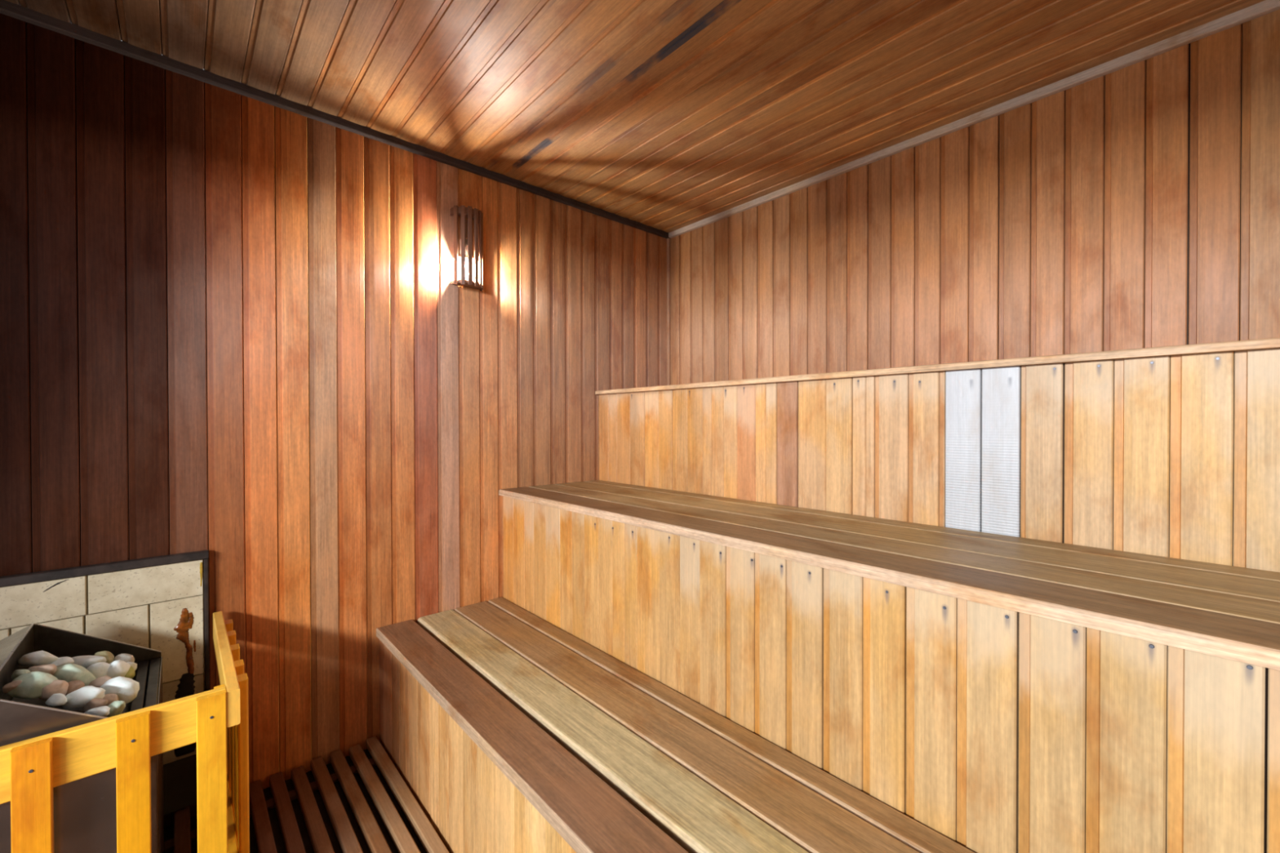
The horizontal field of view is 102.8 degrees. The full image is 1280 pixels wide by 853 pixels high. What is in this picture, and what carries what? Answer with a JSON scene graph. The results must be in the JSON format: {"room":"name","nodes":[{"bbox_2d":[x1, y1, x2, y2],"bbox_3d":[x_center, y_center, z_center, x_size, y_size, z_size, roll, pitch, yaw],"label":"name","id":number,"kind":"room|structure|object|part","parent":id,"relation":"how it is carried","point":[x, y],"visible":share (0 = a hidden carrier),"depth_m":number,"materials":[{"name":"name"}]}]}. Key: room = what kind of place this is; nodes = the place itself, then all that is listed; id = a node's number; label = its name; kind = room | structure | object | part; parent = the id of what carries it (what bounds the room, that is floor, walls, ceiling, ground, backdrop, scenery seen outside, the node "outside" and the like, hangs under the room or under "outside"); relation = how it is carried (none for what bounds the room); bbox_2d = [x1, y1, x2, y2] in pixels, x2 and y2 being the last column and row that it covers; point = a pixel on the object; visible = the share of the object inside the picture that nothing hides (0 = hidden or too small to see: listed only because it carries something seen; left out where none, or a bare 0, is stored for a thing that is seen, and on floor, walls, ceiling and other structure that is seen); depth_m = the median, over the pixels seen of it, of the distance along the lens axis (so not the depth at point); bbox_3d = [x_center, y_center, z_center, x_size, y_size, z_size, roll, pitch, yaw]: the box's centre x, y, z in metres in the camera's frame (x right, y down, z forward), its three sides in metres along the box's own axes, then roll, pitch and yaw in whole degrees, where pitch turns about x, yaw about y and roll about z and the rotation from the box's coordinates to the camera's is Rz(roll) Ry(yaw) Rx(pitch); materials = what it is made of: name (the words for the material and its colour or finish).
{"room":"spa","nodes":[
{"label":"spa","id":0,"kind":"room"},
{"bbox_2d":[164,748,426,852],"bbox_3d":[0.070,1.183,0.852,2.928,0.080,2.960,-1,1,-42],"label":"floor","id":1,"kind":"structure","parent":0,"point":[169,830],"depth_m":1.47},
{"bbox_2d":[164,735,449,852],"bbox_3d":[-0.477,1.129,0.311,1.332,0.040,2.850,-1,1,-42],"label":"duckboard","id":2,"kind":"object","parent":1,"relation":"on","point":[375,841],"visible":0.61,"depth_m":1.47,"materials":[{"name":"brown wood"}]},
{"bbox_2d":[0,622,164,852],"bbox_3d":[-1.207,0.782,1.090,0.268,0.644,0.435,-1,1,-42],"label":"heater","id":3,"kind":"object","parent":2,"relation":"on","point":[85,809],"depth_m":1.01,"materials":[{"name":"metal"}]},
{"bbox_3d":[-1.196,0.498,0.980,0.034,0.022,0.026,-1,1,-42],"label":"heater stone","id":4,"kind":"part","parent":3,"relation":"part of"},
{"bbox_3d":[-1.272,0.782,1.035,0.002,0.640,0.427,-1,1,-42],"label":"plate","id":5,"kind":"part","parent":3,"relation":"part of","materials":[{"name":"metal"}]},
{"bbox_3d":[-1.220,0.491,1.010,0.036,0.024,0.023,0,0,10],"label":"heater stone","id":6,"kind":"part","parent":3,"relation":"part of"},
{"bbox_3d":[-1.178,0.504,0.990,0.073,0.046,0.053,0,0,1],"label":"heater stone","id":7,"kind":"part","parent":3,"relation":"part of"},
{"bbox_3d":[-1.279,0.495,1.085,0.052,0.034,0.042,0,0,12],"label":"heater stone","id":8,"kind":"part","parent":3,"relation":"part of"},
{"bbox_3d":[-1.227,0.505,1.047,0.047,0.040,0.063,-1,1,-42],"label":"heater stone","id":9,"kind":"part","parent":3,"relation":"part of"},
{"bbox_3d":[-1.155,0.516,1.003,0.049,0.040,0.042,0,0,2],"label":"heater stone","id":10,"kind":"part","parent":3,"relation":"part of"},
{"bbox_3d":[-1.122,0.526,0.982,0.040,0.022,0.024,0,1,26],"label":"heater stone","id":11,"kind":"part","parent":3,"relation":"part of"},
{"bbox_3d":[-1.258,0.512,1.102,0.050,0.025,0.037,0,0,17],"label":"heater stone","id":12,"kind":"part","parent":3,"relation":"part of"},
{"bbox_3d":[-1.186,0.525,1.069,0.072,0.059,0.054,0,0,-1],"label":"heater stone","id":13,"kind":"part","parent":3,"relation":"part of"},
{"bbox_3d":[-1.150,0.532,1.030,0.036,0.035,0.037,0,0,10],"label":"heater stone","id":14,"kind":"part","parent":3,"relation":"part of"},
{"bbox_3d":[-1.047,0.783,0.949,0.216,0.640,0.002,-1,1,-42],"label":"plate","id":15,"kind":"part","parent":3,"relation":"part of","materials":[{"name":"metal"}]},
{"bbox_3d":[-1.109,0.538,1.013,0.065,0.040,0.048,0,0,-1],"label":"heater stone","id":16,"kind":"part","parent":3,"relation":"part of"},
{"bbox_3d":[-1.252,0.532,1.148,0.078,0.031,0.047,0,0,-13],"label":"heater stone","id":17,"kind":"part","parent":3,"relation":"part of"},
{"bbox_3d":[-1.078,0.552,1.010,0.047,0.033,0.025,0,0,14],"label":"heater stone","id":18,"kind":"part","parent":3,"relation":"part of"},
{"bbox_3d":[-1.056,0.556,0.993,0.048,0.021,0.026,0,0,2],"label":"heater stone","id":19,"kind":"part","parent":3,"relation":"part of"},
{"bbox_3d":[-1.334,0.781,1.267,0.216,0.640,0.002,-1,1,-42],"label":"plate","id":20,"kind":"part","parent":3,"relation":"part of","materials":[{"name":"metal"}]},
{"bbox_3d":[-1.186,0.542,1.119,0.050,0.047,0.044,-1,1,-42],"label":"heater stone","id":21,"kind":"part","parent":3,"relation":"part of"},
{"bbox_3d":[-1.135,0.549,1.077,0.039,0.040,0.035,0,0,9],"label":"heater stone","id":22,"kind":"part","parent":3,"relation":"part of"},
{"bbox_3d":[-1.242,0.540,1.181,0.044,0.041,0.035,0,0,-18],"label":"heater stone","id":23,"kind":"part","parent":3,"relation":"part of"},
{"bbox_3d":[-1.087,0.561,1.043,0.032,0.034,0.034,-1,1,-42],"label":"heater stone","id":24,"kind":"part","parent":3,"relation":"part of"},
{"bbox_3d":[-1.048,0.563,1.018,0.033,0.029,0.032,-1,1,-42],"label":"heater stone","id":25,"kind":"part","parent":3,"relation":"part of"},
{"bbox_3d":[-1.172,0.551,1.138,0.046,0.055,0.043,0,0,-19],"label":"heater stone","id":26,"kind":"part","parent":3,"relation":"part of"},
{"bbox_3d":[-1.101,0.558,1.078,0.065,0.057,0.068,-1,1,-42],"label":"heater stone","id":27,"kind":"part","parent":3,"relation":"part of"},
{"bbox_3d":[-1.214,0.557,1.201,0.038,0.041,0.045,-1,1,-42],"label":"heater stone","id":28,"kind":"part","parent":3,"relation":"part of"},
{"bbox_3d":[-1.176,0.563,1.157,0.043,0.044,0.038,0,0,3],"label":"heater stone","id":29,"kind":"part","parent":3,"relation":"part of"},
{"bbox_3d":[-1.189,0.562,1.188,0.021,0.030,0.032,0,0,0],"label":"heater stone","id":30,"kind":"part","parent":3,"relation":"part of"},
{"bbox_3d":[-1.135,0.623,1.157,0.020,0.038,0.419,-1,1,-42],"label":"rail","id":31,"kind":"part","parent":3,"relation":"part of","materials":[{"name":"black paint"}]},
{"bbox_3d":[-1.119,0.623,1.172,0.020,0.038,0.419,-1,1,-42],"label":"rail","id":32,"kind":"part","parent":3,"relation":"part of","materials":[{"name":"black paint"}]},
{"bbox_3d":[-1.110,0.852,1.181,0.002,0.497,0.427,-1,1,-42],"label":"plate","id":33,"kind":"part","parent":3,"relation":"part of","materials":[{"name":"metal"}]},
{"bbox_2d":[0,611,249,852],"bbox_3d":[-1.284,0.827,1.069,0.706,0.553,0.599,-1,1,-42],"label":"guard","id":34,"kind":"object","parent":2,"relation":"on","point":[216,719],"visible":1,"depth_m":0.98,"materials":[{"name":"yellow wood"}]},
{"bbox_3d":[-1.105,0.597,0.865,0.628,0.092,0.020,-1,1,-42],"label":"rail","id":35,"kind":"part","parent":34,"relation":"part of","materials":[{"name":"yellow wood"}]},
{"bbox_3d":[-0.892,0.828,1.086,0.018,0.549,0.020,-1,1,-42],"label":"corner post","id":36,"kind":"part","parent":34,"relation":"part of","materials":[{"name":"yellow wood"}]},
{"bbox_3d":[-1.046,0.585,1.286,0.022,0.075,0.594,-1,1,-42],"label":"rail","id":37,"kind":"part","parent":34,"relation":"part of","materials":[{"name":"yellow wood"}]},
{"bbox_3d":[-1.046,0.972,1.289,0.022,0.060,0.594,-1,1,-42],"label":"rail","id":38,"kind":"part","parent":34,"relation":"part of","materials":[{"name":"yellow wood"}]},
{"bbox_2d":[376,597,974,852],"bbox_3d":[0.203,0.932,0.916,0.485,0.417,2.873,-1,1,-42],"label":"bench","id":39,"kind":"object","parent":1,"relation":"on","point":[509,731],"visible":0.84,"depth_m":1.18,"materials":[{"name":"brown wood"}]},
{"bbox_3d":[0.036,0.948,0.766,0.023,0.388,2.873,-1,1,-42],"label":"panel","id":40,"kind":"part","parent":39,"relation":"part of","materials":[{"name":"brown wood"}]},
{"bbox_2d":[498,480,1279,852],"bbox_3d":[0.565,0.702,1.242,0.517,0.870,2.873,-1,1,-42],"label":"bench","id":41,"kind":"object","parent":1,"relation":"on","point":[997,693],"visible":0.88,"depth_m":0.93,"materials":[{"name":"brown wood"}]},
{"bbox_2d":[595,337,1279,572],"bbox_3d":[0.933,0.483,1.571,0.501,1.301,2.873,-1,1,-42],"label":"bench","id":42,"kind":"object","parent":1,"relation":"on","point":[1169,451],"visible":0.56,"depth_m":1.25,"materials":[{"name":"brown wood"}]},
{"bbox_2d":[0,13,666,827],"bbox_3d":[-0.925,0.047,1.885,2.848,2.179,0.081,-1,1,-42],"label":"wall","id":43,"kind":"structure","parent":0,"point":[234,326],"depth_m":1.63,"materials":[{"name":"brown wood"}]},
{"bbox_2d":[0,549,209,814],"bbox_3d":[-1.500,0.732,1.298,0.620,0.731,0.026,-1,1,-42],"label":"shield","id":44,"kind":"object","parent":43,"relation":"attached to","point":[161,603],"visible":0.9,"depth_m":1.41,"materials":[{"name":"beige tile"}]},
{"bbox_2d":[0,0,669,238],"bbox_3d":[-0.894,-1.029,1.840,2.848,0.026,0.020,-1,1,-42],"label":"trim","id":45,"kind":"structure","parent":43,"relation":"attached to","point":[7,8],"depth_m":1.60,"materials":[{"name":"brown wood"}]},
{"bbox_2d":[449,205,483,291],"bbox_3d":[-0.670,-0.701,2.011,0.130,0.304,0.069,-1,1,-42],"label":"wall sconce","id":46,"kind":"object","parent":43,"relation":"attached to","point":[466,258],"visible":1,"depth_m":1.98,"materials":[{"name":"brown wood"}]},
{"bbox_2d":[459,239,467,262],"bbox_3d":[-0.688,-0.687,1.999,0.032,0.085,0.032,-1,1,-42],"label":"bulb","id":47,"kind":"object","parent":46,"relation":"attached to","point":[463,242],"depth_m":1.97,"materials":[{"name":"glass"}]},
{"bbox_3d":[-0.693,-0.701,2.031,0.044,0.243,0.007,-1,1,-42],"label":"plate","id":48,"kind":"part","parent":46,"relation":"part of","materials":[{"name":"brown wood"}]},
{"bbox_2d":[666,238,671,385],"bbox_3d":[0.157,-0.601,2.794,0.014,0.850,0.014,-1,1,-42],"label":"trim","id":49,"kind":"structure","parent":43,"relation":"attached to","point":[668,368],"depth_m":2.79,"materials":[{"name":"brown wood"}]},
{"bbox_2d":[4,0,1265,232],"bbox_3d":[0.063,-1.075,0.777,2.848,0.081,2.880,-1,1,-42],"label":"ceiling","id":50,"kind":"structure","parent":0,"point":[668,116],"depth_m":1.47,"materials":[{"name":"brown wood"}]},
{"bbox_2d":[670,9,1279,385],"bbox_3d":[1.152,0.044,1.766,0.081,2.179,2.880,-1,1,-42],"label":"wall","id":51,"kind":"structure","parent":0,"point":[1136,206],"depth_m":1.61,"materials":[{"name":"brown wood"}]},
{"bbox_2d":[668,0,1279,238],"bbox_3d":[1.120,-1.032,1.717,0.020,0.026,2.860,-1,1,-42],"label":"trim","id":52,"kind":"structure","parent":51,"relation":"attached to","point":[1267,6],"depth_m":1.60,"materials":[{"name":"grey wood"}]}
]}

